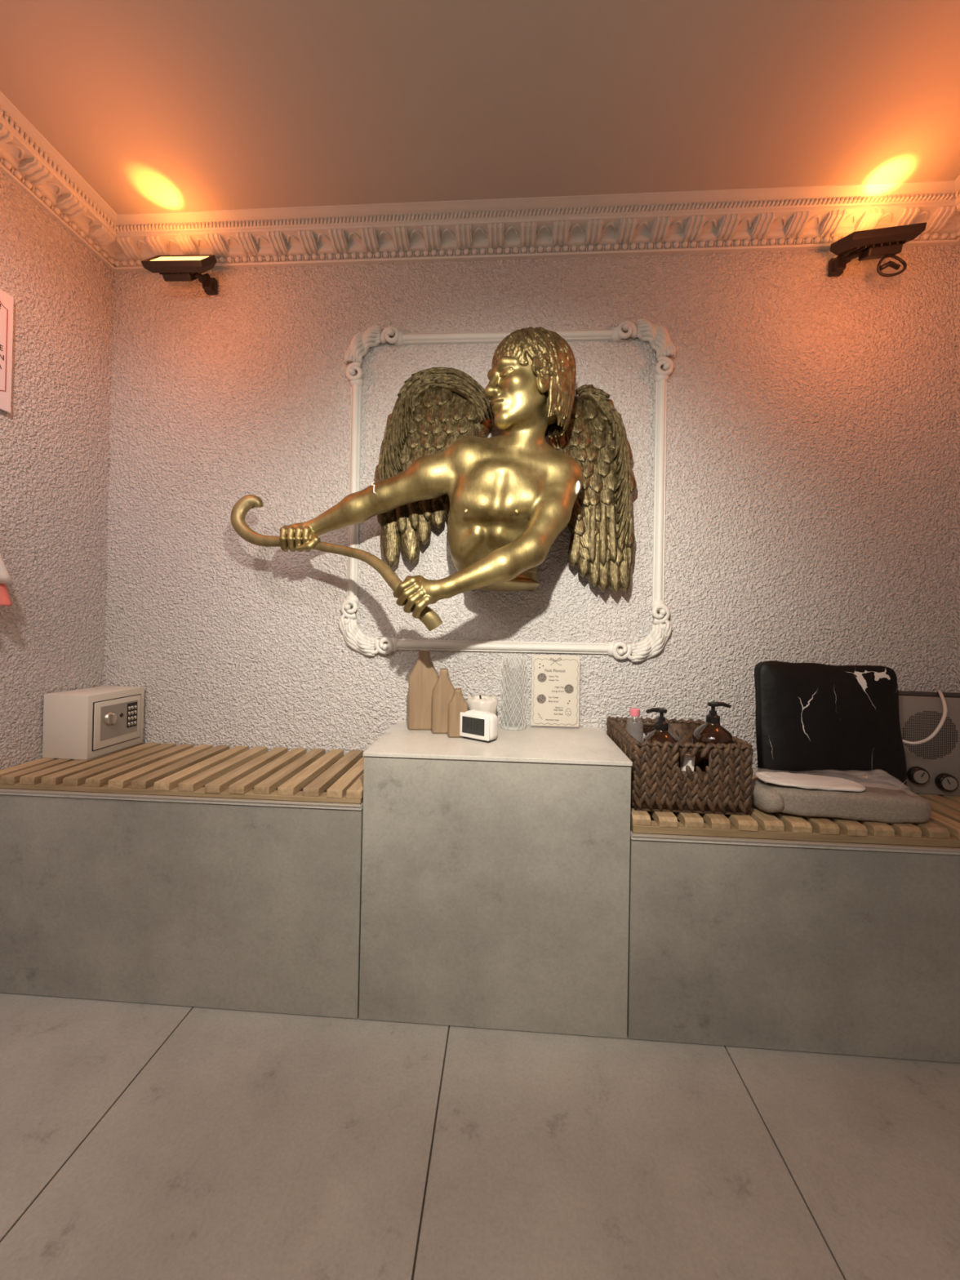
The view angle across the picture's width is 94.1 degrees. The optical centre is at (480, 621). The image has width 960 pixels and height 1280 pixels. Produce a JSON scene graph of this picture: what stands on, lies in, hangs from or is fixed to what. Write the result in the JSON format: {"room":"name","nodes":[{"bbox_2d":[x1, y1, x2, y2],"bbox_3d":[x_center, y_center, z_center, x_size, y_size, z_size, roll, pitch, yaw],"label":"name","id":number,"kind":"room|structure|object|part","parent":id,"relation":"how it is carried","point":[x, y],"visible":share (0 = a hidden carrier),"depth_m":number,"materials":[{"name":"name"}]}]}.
{"room":"spa room","nodes":[
{"label":"spa room","id":0,"kind":"room"},
{"bbox_2d":[0,169,114,769],"bbox_3d":[-1.369,-0.172,-0.882,0.100,2.184,4.600,1,0,4],"label":"wall","id":1,"kind":"structure","parent":0,"point":[55,437],"depth_m":1.23,"materials":[{"name":"white paint"}]},
{"bbox_2d":[0,552,13,605],"bbox_3d":[-1.160,-0.189,0.999,0.032,0.299,0.204,1,0,4],"label":"robe","id":2,"kind":"object","parent":1,"relation":"hanging from","point":[5,578],"visible":1,"depth_m":1.08,"materials":[{"name":"white fabric"}]},
{"bbox_2d":[0,288,13,413],"bbox_3d":[-1.188,-0.671,0.955,0.005,0.292,0.340,1,0,4],"label":"notice","id":3,"kind":"object","parent":1,"relation":"attached to","point":[6,301],"visible":1,"depth_m":1.11,"materials":[{"name":"paper"}]},
{"bbox_2d":[0,91,117,271],"bbox_3d":[-1.154,-1.157,0.666,0.104,0.086,1.500,1,0,4],"label":"trim","id":4,"kind":"structure","parent":1,"relation":"attached to","point":[27,157],"depth_m":1.18,"materials":[{"name":"white paint"}]},
{"bbox_2d":[0,992,959,1279],"bbox_3d":[-0.088,0.920,-0.970,2.722,0.055,4.800,1,0,4],"label":"floor","id":5,"kind":"structure","parent":0,"point":[139,1141],"depth_m":0.76,"materials":[{"name":"tile"}]},
{"bbox_2d":[0,764,363,1018],"bbox_3d":[-0.732,0.653,1.207,0.942,0.488,0.339,1,0,4],"label":"tiled bench","id":6,"kind":"object","parent":5,"relation":"on","point":[220,903],"visible":0.69,"depth_m":1.04,"materials":[{"name":"tile"}]},
{"bbox_2d":[0,742,364,804],"bbox_3d":[-0.727,0.395,1.209,0.935,0.030,0.326,1,0,4],"label":"slatted bench top","id":7,"kind":"object","parent":6,"relation":"on","point":[148,768],"visible":0.88,"depth_m":1.12,"materials":[{"name":"brown wood"}]},
{"bbox_2d":[42,685,144,759],"bbox_3d":[-1.107,0.287,1.301,0.154,0.174,0.182,1,0,5],"label":"small safe","id":8,"kind":"object","parent":7,"relation":"on","point":[91,722],"visible":1,"depth_m":1.22,"materials":[{"name":"paint"}]},
{"bbox_3d":[-1.049,0.288,1.296,0.005,0.129,0.149,1,0,5],"label":"door","id":9,"kind":"part","parent":8,"relation":"part of","materials":[{"name":"paint"}]},
{"bbox_3d":[-1.046,0.284,1.298,0.002,0.094,0.120,1,0,5],"label":"control plate","id":10,"kind":"part","parent":8,"relation":"part of","materials":[{"name":"metal"}]},
{"bbox_3d":[-0.737,0.402,1.065,0.933,0.012,0.032,1,0,4],"label":"rail","id":11,"kind":"part","parent":7,"relation":"part of","materials":[{"name":"brown wood"}]},
{"bbox_2d":[359,720,632,1038],"bbox_3d":[0.039,0.607,1.161,0.601,0.607,0.336,1,0,4],"label":"pedestal","id":12,"kind":"object","parent":5,"relation":"on","point":[495,874],"visible":1,"depth_m":1.00,"materials":[{"name":"concrete"}]},
{"bbox_2d":[408,649,439,729],"bbox_3d":[-0.158,0.190,1.260,0.082,0.220,0.051,1,0,-3],"label":"bottle","id":13,"kind":"object","parent":12,"relation":"on","point":[424,677],"visible":0.84,"depth_m":1.23,"materials":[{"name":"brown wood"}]},
{"bbox_2d":[431,667,454,733],"bbox_3d":[-0.099,0.214,1.216,0.061,0.173,0.038,1,0,-3],"label":"bottle","id":14,"kind":"object","parent":12,"relation":"on","point":[443,691],"visible":0.83,"depth_m":1.20,"materials":[{"name":"brown wood"}]},
{"bbox_2d":[448,688,467,737],"bbox_3d":[-0.058,0.238,1.173,0.050,0.126,0.031,1,0,-3],"label":"bottle","id":15,"kind":"object","parent":12,"relation":"on","point":[457,704],"visible":0.89,"depth_m":1.16,"materials":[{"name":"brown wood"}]},
{"bbox_2d":[459,709,497,742],"bbox_3d":[-0.002,0.266,1.148,0.096,0.073,0.048,1,0,33],"label":"digital clock","id":16,"kind":"object","parent":12,"relation":"on","point":[481,726],"visible":1,"depth_m":1.13,"materials":[{"name":"white plastic"}]},
{"bbox_2d":[466,693,497,715],"bbox_3d":[0.006,0.254,1.248,0.090,0.101,0.095,1,0,4],"label":"candle","id":17,"kind":"object","parent":12,"relation":"on","point":[482,702],"visible":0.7,"depth_m":1.22,"materials":[{"name":"white wax"}]},
{"bbox_2d":[531,654,579,727],"bbox_3d":[0.218,0.201,1.291,0.140,0.212,0.006,1,0,4],"label":"menu stand","id":18,"kind":"object","parent":12,"relation":"on","point":[555,685],"visible":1,"depth_m":1.29,"materials":[{"name":"white paper"}]},
{"bbox_2d":[537,672,546,682],"bbox_3d":[0.179,0.161,1.291,0.026,0.026,0.001,1,0,4],"label":"picture","id":19,"kind":"object","parent":18,"relation":"attached to","point":[541,677],"depth_m":1.29},
{"bbox_2d":[564,684,573,693],"bbox_3d":[0.256,0.193,1.286,0.026,0.026,0.001,1,0,4],"label":"picture","id":20,"kind":"object","parent":18,"relation":"attached to","point":[568,688],"depth_m":1.29},
{"bbox_2d":[626,810,959,1062],"bbox_3d":[0.821,0.699,1.111,0.970,0.450,0.339,1,0,4],"label":"tiled bench","id":21,"kind":"object","parent":5,"relation":"on","point":[851,948],"visible":0.71,"depth_m":0.96,"materials":[{"name":"tile"}]},
{"bbox_2d":[630,774,959,847],"bbox_3d":[0.826,0.456,1.113,0.961,0.036,0.326,1,0,4],"label":"slatted bench top","id":22,"kind":"object","parent":21,"relation":"on","point":[942,829],"visible":0.46,"depth_m":0.97,"materials":[{"name":"brown wood"}]},
{"bbox_2d":[606,716,753,815],"bbox_3d":[0.485,0.351,1.138,0.270,0.161,0.282,1,0,4],"label":"woven basket","id":23,"kind":"object","parent":22,"relation":"on","point":[658,783],"visible":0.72,"depth_m":1.00,"materials":[{"name":"wicker"}]},
{"bbox_2d":[629,707,639,716],"bbox_3d":[0.412,0.329,1.194,0.044,0.192,0.044,1,0,4],"label":"bottle","id":24,"kind":"object","parent":23,"relation":"in","point":[634,712],"visible":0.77,"depth_m":1.18,"materials":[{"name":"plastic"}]},
{"bbox_2d":[642,707,680,767],"bbox_3d":[0.438,0.317,1.082,0.086,0.216,0.086,1,0,4],"label":"soap dispenser","id":25,"kind":"object","parent":23,"relation":"in","point":[660,733],"visible":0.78,"depth_m":1.07,"materials":[{"name":"orange glass"}]},
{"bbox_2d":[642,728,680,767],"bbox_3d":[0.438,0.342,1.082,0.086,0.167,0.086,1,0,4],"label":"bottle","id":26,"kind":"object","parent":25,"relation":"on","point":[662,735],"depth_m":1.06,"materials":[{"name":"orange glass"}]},
{"bbox_2d":[681,753,695,771],"bbox_3d":[0.482,0.367,1.042,0.033,0.117,0.012,1,0,4],"label":"carton","id":27,"kind":"object","parent":23,"relation":"in","point":[687,760],"visible":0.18,"depth_m":1.04,"materials":[{"name":"white cardboard"}]},
{"bbox_2d":[691,701,733,771],"bbox_3d":[0.569,0.311,1.094,0.092,0.232,0.092,1,0,4],"label":"soap dispenser","id":28,"kind":"object","parent":23,"relation":"in","point":[711,731],"visible":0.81,"depth_m":1.07,"materials":[{"name":"orange glass"}]},
{"bbox_3d":[0.817,0.465,0.970,0.961,0.016,0.032,1,0,4],"label":"rail","id":29,"kind":"part","parent":22,"relation":"part of","materials":[{"name":"brown wood"}]},
{"bbox_2d":[754,660,906,790],"bbox_3d":[0.872,0.270,1.121,0.342,0.337,0.089,1,0,4],"label":"cushion","id":30,"kind":"object","parent":22,"relation":"on","point":[842,722],"visible":0.77,"depth_m":1.10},
{"bbox_2d":[751,777,931,823],"bbox_3d":[0.810,0.406,1.027,0.370,0.069,0.118,1,0,4],"label":"cushion","id":31,"kind":"object","parent":22,"relation":"on","point":[879,802],"visible":0.86,"depth_m":0.98,"materials":[{"name":"beige fabric"}]},
{"bbox_2d":[754,771,865,791],"bbox_3d":[0.798,0.356,1.026,0.330,0.042,0.114,1,0,4],"label":"packet","id":32,"kind":"object","parent":31,"relation":"on","point":[785,779],"visible":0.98,"depth_m":1.01,"materials":[{"name":"white fabric"}]},
{"bbox_2d":[898,690,959,795],"bbox_3d":[1.170,0.318,1.186,0.272,0.254,0.108,1,0,9],"label":"speaker","id":33,"kind":"object","parent":22,"relation":"on","point":[933,766],"visible":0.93,"depth_m":1.15,"materials":[{"name":"grey plastic"}]},
{"bbox_3d":[1.126,0.395,1.148,0.045,0.045,0.015,1,0,9],"label":"knob","id":34,"kind":"part","parent":33,"relation":"part of","materials":[{"name":"black plastic"}]},
{"bbox_3d":[1.125,0.395,1.140,0.033,0.033,0.002,1,0,9],"label":"knob","id":35,"kind":"part","parent":33,"relation":"part of","materials":[{"name":"grey metal"}]},
{"bbox_2d":[902,689,946,744],"bbox_3d":[1.151,0.239,1.133,0.225,0.126,0.072,1,0,-25],"label":"power cable","id":36,"kind":"object","parent":33,"relation":"attached to","point":[935,732],"visible":0.89,"depth_m":1.09,"materials":[{"name":"white plastic"}]},
{"bbox_3d":[1.175,0.194,1.199,0.272,0.004,0.080,1,0,9],"label":"lid","id":37,"kind":"part","parent":33,"relation":"part of","materials":[{"name":"grey plastic"}]},
{"bbox_2d":[902,711,957,759],"bbox_3d":[1.159,0.292,1.151,0.122,0.122,0.001,1,0,9],"label":"grille","id":38,"kind":"object","parent":33,"relation":"attached to","point":[917,726],"depth_m":1.15,"materials":[{"name":"grey metal"}]},
{"bbox_3d":[1.188,0.409,1.138,0.045,0.045,0.015,1,0,9],"label":"knob","id":39,"kind":"part","parent":33,"relation":"part of","materials":[{"name":"black plastic"}]},
{"bbox_3d":[1.187,0.409,1.129,0.033,0.033,0.002,1,0,9],"label":"knob","id":40,"kind":"part","parent":33,"relation":"part of","materials":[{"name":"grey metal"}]},
{"bbox_2d":[0,0,959,213],"bbox_3d":[-0.045,-1.241,-0.954,2.713,0.100,4.800,1,0,4],"label":"ceiling","id":41,"kind":"structure","parent":0,"point":[157,105],"depth_m":1.00,"materials":[{"name":"paint"}]},
{"bbox_2d":[104,244,956,775],"bbox_3d":[0.079,-0.130,1.383,2.713,2.184,0.100,1,0,4],"label":"wall","id":42,"kind":"structure","parent":0,"point":[811,425],"depth_m":1.33,"materials":[{"name":"white paint"}]},
{"bbox_2d":[141,254,217,294],"bbox_3d":[-0.882,-1.058,1.338,0.181,0.083,0.116,1,0,4],"label":"floodlight","id":43,"kind":"object","parent":42,"relation":"attached to","point":[183,268],"visible":1,"depth_m":1.31,"materials":[{"name":"black metal"}]},
{"bbox_3d":[-0.884,-1.064,1.312,0.151,0.057,0.049,1,0,4],"label":"lamp glass","id":44,"kind":"part","parent":43,"relation":"part of","materials":[{"name":"orange"}]},
{"bbox_2d":[230,326,636,631],"bbox_3d":[-0.129,-0.354,1.178,1.129,0.754,0.336,1,0,4],"label":"statue","id":45,"kind":"object","parent":42,"relation":"attached to","point":[506,498],"visible":1,"depth_m":1.16,"materials":[{"name":"gold metal"}]},
{"bbox_2d":[338,318,675,662],"bbox_3d":[0.070,-0.389,1.325,0.980,0.999,0.050,1,0,4],"label":"wall frame","id":46,"kind":"object","parent":42,"relation":"attached to","point":[658,337],"visible":1,"depth_m":1.32,"materials":[{"name":"white paint"}]},
{"bbox_3d":[-0.382,-0.397,1.355,0.032,0.656,0.017,1,0,4],"label":"frame rail","id":47,"kind":"part","parent":46,"relation":"part of","materials":[{"name":"white paint"}]},
{"bbox_3d":[0.063,0.074,1.324,0.678,0.032,0.017,1,0,4],"label":"frame rail","id":48,"kind":"part","parent":46,"relation":"part of","materials":[{"name":"white paint"}]},
{"bbox_3d":[0.079,-0.852,1.331,0.638,0.032,0.017,1,0,4],"label":"frame rail","id":49,"kind":"part","parent":46,"relation":"part of","materials":[{"name":"white paint"}]},
{"bbox_3d":[0.524,-0.381,1.300,0.032,0.656,0.017,1,0,4],"label":"frame rail","id":50,"kind":"part","parent":46,"relation":"part of","materials":[{"name":"white paint"}]},
{"bbox_2d":[114,180,959,271],"bbox_3d":[0.091,-1.130,1.289,2.513,0.086,0.104,1,0,4],"label":"trim","id":51,"kind":"structure","parent":42,"relation":"attached to","point":[803,217],"depth_m":1.29,"materials":[{"name":"white paint"}]},
{"bbox_2d":[827,222,926,276],"bbox_3d":[1.061,-0.997,1.214,0.184,0.128,0.124,1,0,4],"label":"floodlight","id":52,"kind":"object","parent":42,"relation":"attached to","point":[883,243],"visible":1,"depth_m":1.19,"materials":[{"name":"black metal"}]},
{"bbox_2d":[951,242,959,693],"bbox_3d":[1.239,-0.126,-1.042,0.100,2.184,4.600,1,0,4],"label":"wall","id":53,"kind":"structure","parent":0,"point":[956,601],"depth_m":1.25,"materials":[{"name":"white paint"}]},
{"bbox_2d":[954,175,959,244],"bbox_3d":[1.250,-1.115,0.518,0.104,0.086,1.500,1,0,4],"label":"trim","id":54,"kind":"structure","parent":53,"relation":"attached to","point":[957,180],"depth_m":1.20,"materials":[{"name":"white paint"}]}
]}

